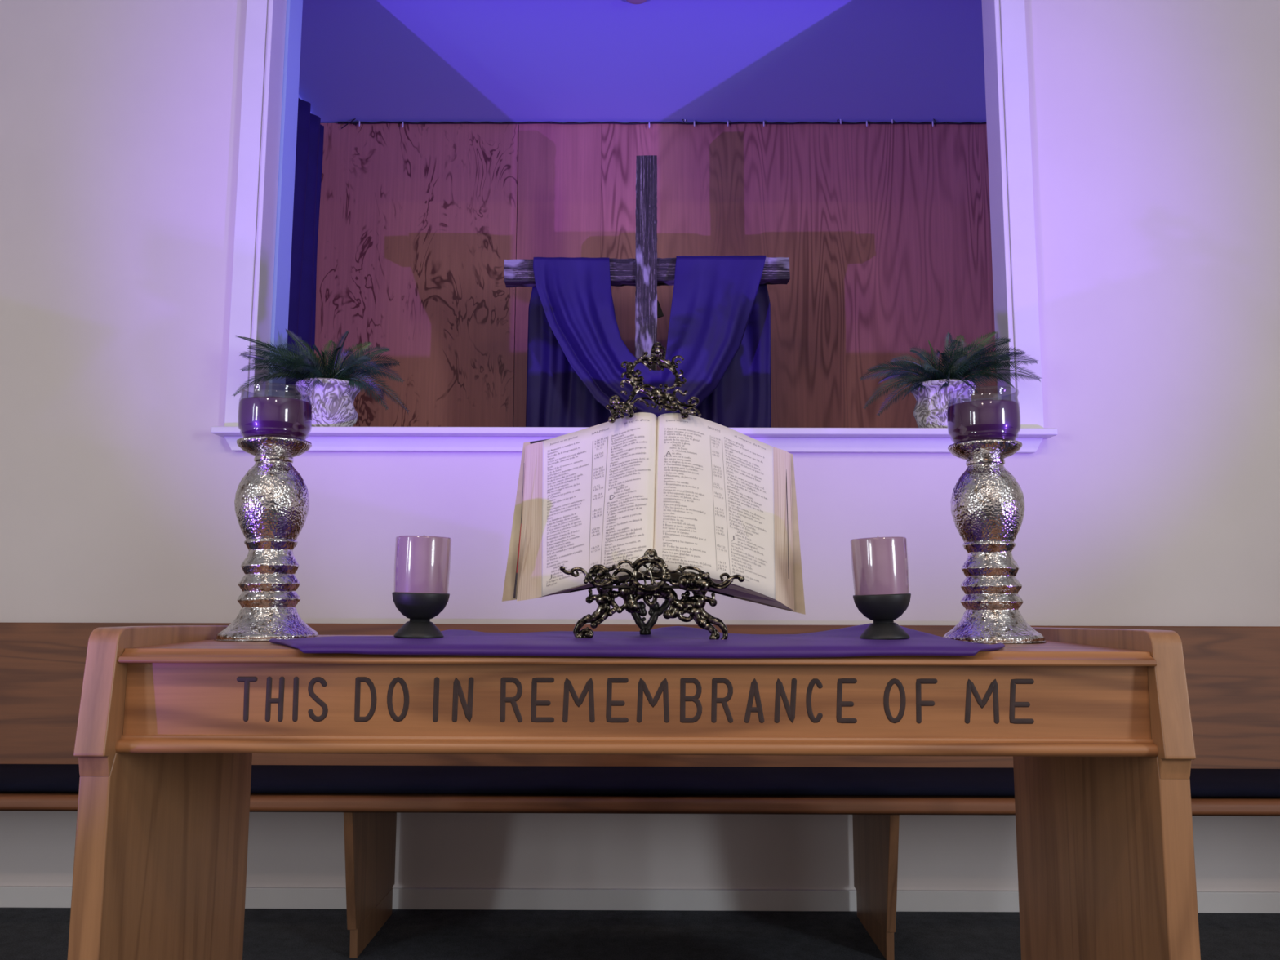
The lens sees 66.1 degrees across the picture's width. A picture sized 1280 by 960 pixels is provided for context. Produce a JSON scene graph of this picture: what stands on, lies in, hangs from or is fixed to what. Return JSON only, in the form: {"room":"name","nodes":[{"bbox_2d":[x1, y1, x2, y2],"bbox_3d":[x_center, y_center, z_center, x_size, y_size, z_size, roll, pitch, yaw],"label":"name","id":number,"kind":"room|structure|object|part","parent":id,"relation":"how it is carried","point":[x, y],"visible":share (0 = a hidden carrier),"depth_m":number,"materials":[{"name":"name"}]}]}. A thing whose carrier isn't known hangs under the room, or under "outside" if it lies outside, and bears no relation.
{"room":"house of worship","nodes":[
{"label":"house of worship","id":0,"kind":"room"},
{"bbox_2d":[513,124,601,400],"bbox_3d":[0.219,-0.573,4.607,3.510,2.252,0.100,0,-7,0],"label":"wall","id":1,"kind":"structure","parent":0,"point":[518,124],"depth_m":4.64,"materials":[{"name":"blue paint"}]},
{"bbox_2d":[314,123,519,426],"bbox_3d":[-1.056,-0.580,4.553,0.950,2.243,0.019,0,-7,0],"label":"plywood panel","id":2,"kind":"object","parent":1,"relation":"attached to","point":[417,225],"visible":0.43,"depth_m":4.59,"materials":[{"name":"brown wood"}]},
{"bbox_2d":[513,123,601,426],"bbox_3d":[-0.382,-0.578,4.550,0.392,2.243,0.019,0,-7,0],"label":"plywood panel","id":3,"kind":"object","parent":1,"relation":"attached to","point":[559,178],"visible":0.43,"depth_m":4.62,"materials":[{"name":"brown wood"}]},
{"bbox_2d":[600,123,997,427],"bbox_3d":[0.892,-0.575,4.543,2.154,2.243,0.019,0,-7,0],"label":"plywood panel","id":4,"kind":"object","parent":1,"relation":"attached to","point":[884,230],"visible":0.36,"depth_m":4.60,"materials":[{"name":"brown wood"}]},
{"bbox_2d":[337,118,986,128],"bbox_3d":[0.167,-1.689,4.649,3.200,0.065,0.028,0,-7,0],"label":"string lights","id":5,"kind":"object","parent":4,"relation":"attached to","point":[358,122],"visible":0.94,"depth_m":4.65,"materials":[{"name":"black metal"}]},
{"bbox_2d":[0,0,1279,891],"bbox_3d":[0.017,-0.591,3.163,9.200,3.850,0.085,0,-7,0],"label":"wall","id":6,"kind":"structure","parent":0,"point":[1154,500],"depth_m":3.07,"materials":[{"name":"white paint"}]},
{"bbox_2d":[224,0,286,426],"bbox_3d":[-1.242,-0.987,3.199,0.089,1.682,0.116,0,-7,0],"label":"trim","id":7,"kind":"structure","parent":6,"relation":"attached to","point":[256,200],"depth_m":3.15,"materials":[{"name":"white wood"}]},
{"bbox_2d":[267,0,302,397],"bbox_3d":[-1.203,-0.845,3.301,0.030,2.023,0.115,0,-7,0],"label":"trim","id":8,"kind":"structure","parent":6,"relation":"attached to","point":[283,239],"depth_m":3.30,"materials":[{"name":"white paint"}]},
{"bbox_2d":[224,435,1043,453],"bbox_3d":[-0.022,-0.109,3.051,2.534,0.045,0.024,0,-7,0],"label":"trim","id":9,"kind":"structure","parent":6,"relation":"attached to","point":[319,443],"depth_m":3.04,"materials":[{"name":"white wood"}]},
{"bbox_2d":[210,426,1057,439],"bbox_3d":[-0.020,-0.138,3.092,2.574,0.021,0.210,0,-7,0],"label":"trim","id":10,"kind":"structure","parent":6,"relation":"attached to","point":[222,431],"depth_m":2.99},
{"bbox_2d":[295,377,359,426],"bbox_3d":[-0.988,-0.227,3.107,0.198,0.153,0.196,0,-7,0],"label":"plant pot","id":11,"kind":"object","parent":10,"relation":"on","point":[332,403],"visible":0.66,"depth_m":3.04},
{"bbox_2d":[231,328,409,413],"bbox_3d":[-0.960,-0.351,3.120,0.498,0.308,0.413,0,-7,0],"label":"plant","id":12,"kind":"object","parent":11,"relation":"in","point":[349,372],"visible":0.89,"depth_m":3.06,"materials":[{"name":"green plant"}]},
{"bbox_2d":[911,378,975,427],"bbox_3d":[0.957,-0.223,3.098,0.198,0.153,0.196,0,-7,0],"label":"plant pot","id":13,"kind":"object","parent":10,"relation":"on","point":[931,411],"visible":0.66,"depth_m":3.03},
{"bbox_2d":[860,331,1040,416],"bbox_3d":[0.939,-0.340,3.087,0.503,0.308,0.355,0,-7,0],"label":"plant","id":14,"kind":"object","parent":13,"relation":"in","point":[962,368],"visible":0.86,"depth_m":3.04,"materials":[{"name":"green plant"}]},
{"bbox_2d":[0,885,1279,913],"bbox_3d":[0.011,1.236,2.899,9.000,0.059,0.014,0,-7,0],"label":"baseboard","id":15,"kind":"structure","parent":6,"relation":"attached to","point":[11,896],"depth_m":2.89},
{"bbox_2d":[981,0,1044,427],"bbox_3d":[1.200,-0.981,3.187,0.100,1.682,0.116,0,-7,0],"label":"trim","id":16,"kind":"structure","parent":6,"relation":"attached to","point":[1013,243],"depth_m":3.13,"materials":[{"name":"white wood"}]},
{"bbox_2d":[0,907,1279,959],"bbox_3d":[-0.010,0.795,-1.553,9.200,0.100,9.300,0,-7,0],"label":"floor","id":17,"kind":"structure","parent":0,"point":[25,933],"depth_m":2.68,"materials":[{"name":"grey carpet"}]},
{"bbox_2d":[66,625,1200,959],"bbox_3d":[-0.006,0.689,1.706,1.646,0.869,0.622,0,-7,0],"label":"table","id":18,"kind":"object","parent":17,"relation":"on","point":[1095,726],"visible":0.98,"depth_m":1.48,"materials":[{"name":"brown wood"}]},
{"bbox_3d":[-0.801,0.359,1.716,0.046,0.216,0.556,0,-7,0],"label":"panel","id":19,"kind":"part","parent":18,"relation":"part of","materials":[{"name":"brown wood"}]},
{"bbox_3d":[-0.802,0.773,1.677,0.046,0.690,0.536,0,-7,0],"label":"leg panel","id":20,"kind":"part","parent":18,"relation":"part of","materials":[{"name":"brown wood"}]},
{"bbox_2d":[214,436,318,641],"bbox_3d":[-0.677,0.110,1.813,0.181,0.365,0.180,0,-7,0],"label":"candlestick","id":21,"kind":"object","parent":18,"relation":"on","point":[272,500],"visible":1,"depth_m":1.77,"materials":[{"name":"silver metal"}]},
{"bbox_3d":[-0.679,0.173,1.805,0.109,0.127,0.108,0,-7,0],"label":"ringed stem","id":22,"kind":"part","parent":21,"relation":"part of","materials":[{"name":"silver metal"}]},
{"bbox_3d":[-0.680,0.041,1.821,0.131,0.140,0.130,0,-7,0],"label":"bulb","id":23,"kind":"part","parent":21,"relation":"part of","materials":[{"name":"silver metal"}]},
{"bbox_3d":[-0.681,-0.057,1.832,0.131,0.029,0.132,0,-7,0],"label":"drip plate","id":24,"kind":"part","parent":21,"relation":"part of","materials":[{"name":"silver metal"}]},
{"bbox_2d":[237,386,312,440],"bbox_3d":[-0.682,-0.120,1.840,0.130,0.102,0.130,0,-7,0],"label":"jar candle","id":25,"kind":"object","parent":21,"relation":"on","point":[258,416],"visible":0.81,"depth_m":1.79,"materials":[{"name":"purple glass"}]},
{"bbox_2d":[268,622,1004,658],"bbox_3d":[-0.021,0.269,1.677,1.194,0.042,0.446,0,-7,0],"label":"table cloth","id":26,"kind":"object","parent":18,"relation":"on","point":[673,642],"visible":0.9,"depth_m":1.47,"materials":[{"name":"purple fabric"}]},
{"bbox_2d":[391,592,449,638],"bbox_3d":[-0.376,0.231,1.686,0.097,0.077,0.097,0,-7,0],"label":"candle holder","id":27,"kind":"object","parent":26,"relation":"on","point":[420,608],"visible":0.98,"depth_m":1.66,"materials":[{"name":"black metal"}]},
{"bbox_2d":[391,592,449,622],"bbox_3d":[-0.376,0.219,1.688,0.097,0.052,0.097,0,-7,0],"label":"bowl","id":28,"kind":"object","parent":27,"relation":"on","point":[415,606],"depth_m":1.66,"materials":[{"name":"black metal"}]},
{"bbox_2d":[394,534,452,593],"bbox_3d":[-0.374,0.149,1.696,0.096,0.110,0.095,0,-7,0],"label":"glass cup","id":29,"kind":"object","parent":27,"relation":"on","point":[422,563],"visible":0.88,"depth_m":1.66,"materials":[{"name":"glass"}]},
{"bbox_2d":[559,342,744,639],"bbox_3d":[0.024,0.002,1.761,0.313,0.564,0.258,0,-7,0],"label":"easel","id":30,"kind":"object","parent":26,"relation":"on","point":[700,584],"visible":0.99,"depth_m":1.64,"materials":[{"name":"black metal"}]},
{"bbox_3d":[-0.077,0.217,1.651,0.070,0.103,0.028,0,-7,0],"label":"leg","id":31,"kind":"part","parent":30,"relation":"part of","materials":[{"name":"black metal"}]},
{"bbox_3d":[0.016,0.239,1.784,0.088,0.096,0.021,0,-7,0],"label":"leg","id":32,"kind":"part","parent":30,"relation":"part of","materials":[{"name":"black metal"}]},
{"bbox_2d":[502,412,805,614],"bbox_3d":[0.025,0.057,1.800,0.550,0.373,0.256,0,-7,0],"label":"open book","id":33,"kind":"object","parent":30,"relation":"on","point":[713,498],"visible":0.96,"depth_m":1.78,"materials":[{"name":"paper"}]},
{"bbox_3d":[0.112,0.221,1.650,0.071,0.104,0.027,0,-7,0],"label":"leg","id":34,"kind":"part","parent":30,"relation":"part of","materials":[{"name":"black metal"}]},
{"bbox_2d":[853,593,911,639],"bbox_3d":[0.414,0.233,1.682,0.097,0.078,0.097,0,-7,0],"label":"candle holder","id":35,"kind":"object","parent":26,"relation":"on","point":[882,609],"visible":0.96,"depth_m":1.65,"materials":[{"name":"black metal"}]},
{"bbox_2d":[849,536,909,595],"bbox_3d":[0.412,0.152,1.692,0.097,0.111,0.095,0,-7,0],"label":"glass cup","id":36,"kind":"object","parent":35,"relation":"on","point":[880,565],"visible":0.84,"depth_m":1.65,"materials":[{"name":"glass"}]},
{"bbox_2d":[853,593,911,623],"bbox_3d":[0.414,0.221,1.684,0.097,0.054,0.097,0,-7,0],"label":"bowl","id":37,"kind":"object","parent":35,"relation":"on","point":[881,608],"depth_m":1.65,"materials":[{"name":"black metal"}]},
{"bbox_3d":[-0.007,0.398,1.477,1.555,0.025,0.041,0,-7,0],"label":"moulding","id":38,"kind":"part","parent":18,"relation":"part of","materials":[{"name":"brown wood"}]},
{"bbox_3d":[-0.006,0.346,1.493,1.544,0.135,0.022,0,-7,0],"label":"rail","id":39,"kind":"part","parent":18,"relation":"part of","materials":[{"name":"brown wood"}]},
{"bbox_2d":[942,439,1046,643],"bbox_3d":[0.645,0.114,1.816,0.180,0.364,0.180,0,-7,0],"label":"candlestick","id":40,"kind":"object","parent":18,"relation":"on","point":[987,502],"visible":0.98,"depth_m":1.77,"materials":[{"name":"silver metal"}]},
{"bbox_2d":[946,390,1020,444],"bbox_3d":[0.643,-0.114,1.843,0.130,0.102,0.130,0,-7,0],"label":"jar candle","id":41,"kind":"object","parent":40,"relation":"on","point":[980,420],"visible":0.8,"depth_m":1.79,"materials":[{"name":"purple glass"}]},
{"bbox_3d":[0.643,-0.052,1.835,0.131,0.029,0.131,0,-7,0],"label":"drip plate","id":42,"kind":"part","parent":40,"relation":"part of","materials":[{"name":"silver metal"}]},
{"bbox_3d":[0.644,0.046,1.824,0.130,0.140,0.130,0,-7,0],"label":"bulb","id":43,"kind":"part","parent":40,"relation":"part of","materials":[{"name":"silver metal"}]},
{"bbox_3d":[0.645,0.177,1.808,0.108,0.126,0.108,0,-7,0],"label":"ringed stem","id":44,"kind":"part","parent":40,"relation":"part of","materials":[{"name":"silver metal"}]},
{"bbox_3d":[0.789,0.781,1.707,0.046,0.690,0.590,0,-7,0],"label":"leg panel","id":45,"kind":"part","parent":18,"relation":"part of","materials":[{"name":"brown wood"}]},
{"bbox_3d":[0.790,0.367,1.746,0.046,0.216,0.609,0,-7,0],"label":"panel","id":46,"kind":"part","parent":18,"relation":"part of","materials":[{"name":"brown wood"}]},
{"bbox_2d":[0,622,1279,959],"bbox_3d":[0.011,0.820,2.670,5.800,0.833,0.492,0,-7,0],"label":"pew","id":47,"kind":"object","parent":17,"relation":"on","point":[1233,673],"visible":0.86,"depth_m":2.83,"materials":[{"name":"brown wood"}]},
{"bbox_3d":[-0.730,1.006,2.669,0.023,0.307,0.458,0,-7,0],"label":"leg","id":48,"kind":"part","parent":47,"relation":"part of","materials":[{"name":"brown wood"}]},
{"bbox_2d":[0,764,1279,797],"bbox_3d":[0.011,0.801,2.630,5.760,0.044,0.389,0,-7,0],"label":"cushion","id":49,"kind":"object","parent":47,"relation":"on","point":[53,778],"visible":0.66,"depth_m":2.52,"materials":[{"name":"blue fabric"}]},
{"bbox_3d":[0.011,0.834,2.621,5.800,0.052,0.398,0,-7,0],"label":"seat","id":50,"kind":"part","parent":47,"relation":"part of","materials":[{"name":"brown wood"}]},
{"bbox_3d":[0.013,0.644,2.887,5.800,0.433,0.084,0,-7,0],"label":"backrest","id":51,"kind":"part","parent":47,"relation":"part of","materials":[{"name":"brown wood"}]},
{"bbox_3d":[0.636,1.010,2.662,0.024,0.307,0.458,0,-7,0],"label":"leg","id":52,"kind":"part","parent":47,"relation":"part of","materials":[{"name":"brown wood"}]},
{"bbox_2d":[298,0,986,123],"bbox_3d":[0.220,-1.810,4.075,3.670,0.080,1.444,0,-7,0],"label":"ceiling","id":53,"kind":"structure","parent":0,"point":[562,61],"depth_m":4.13,"materials":[{"name":"blue paint"}]},
{"bbox_2d":[626,0,646,4],"bbox_3d":[-0.013,-1.803,3.663,0.096,0.030,0.096,0,-7,0],"label":"smoke detector","id":54,"kind":"object","parent":53,"relation":"attached to","point":[633,2],"visible":1,"depth_m":3.68,"materials":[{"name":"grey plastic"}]},
{"bbox_3d":[-1.579,-0.656,3.948,0.080,2.252,1.444,0,-7,0],"label":"wall","id":55,"kind":"structure","parent":0,"visible":0},
{"bbox_2d":[284,97,324,399],"bbox_3d":[-1.510,-0.650,3.959,0.051,2.203,1.101,0,-7,0],"label":"curtain","id":56,"kind":"object","parent":55,"relation":"hanging from","point":[310,133],"visible":0.09,"depth_m":4.40,"materials":[{"name":"blue fabric"}]},
{"bbox_3d":[0.213,0.507,3.804,3.670,0.080,1.444,0,-7,0],"label":"niche","id":57,"kind":"object","parent":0,"visible":0},
{"bbox_2d":[503,155,790,370],"bbox_3d":[0.026,-0.422,3.926,1.148,1.792,0.300,0,-7,0],"label":"cross","id":58,"kind":"object","parent":57,"relation":"on","point":[646,272],"visible":0.54,"depth_m":3.94,"materials":[{"name":"brown wood"}]},
{"bbox_3d":[0.024,-0.436,3.925,0.089,1.764,0.088,0,-7,0],"label":"post","id":59,"kind":"part","parent":58,"relation":"part of","materials":[{"name":"brown wood"}]},
{"bbox_2d":[525,255,771,427],"bbox_3d":[0.032,-0.395,3.893,0.996,1.023,0.236,0,-7,0],"label":"drape","id":60,"kind":"object","parent":58,"relation":"hanging from","point":[720,318],"visible":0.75,"depth_m":3.90,"materials":[{"name":"purple fabric"}]}
]}

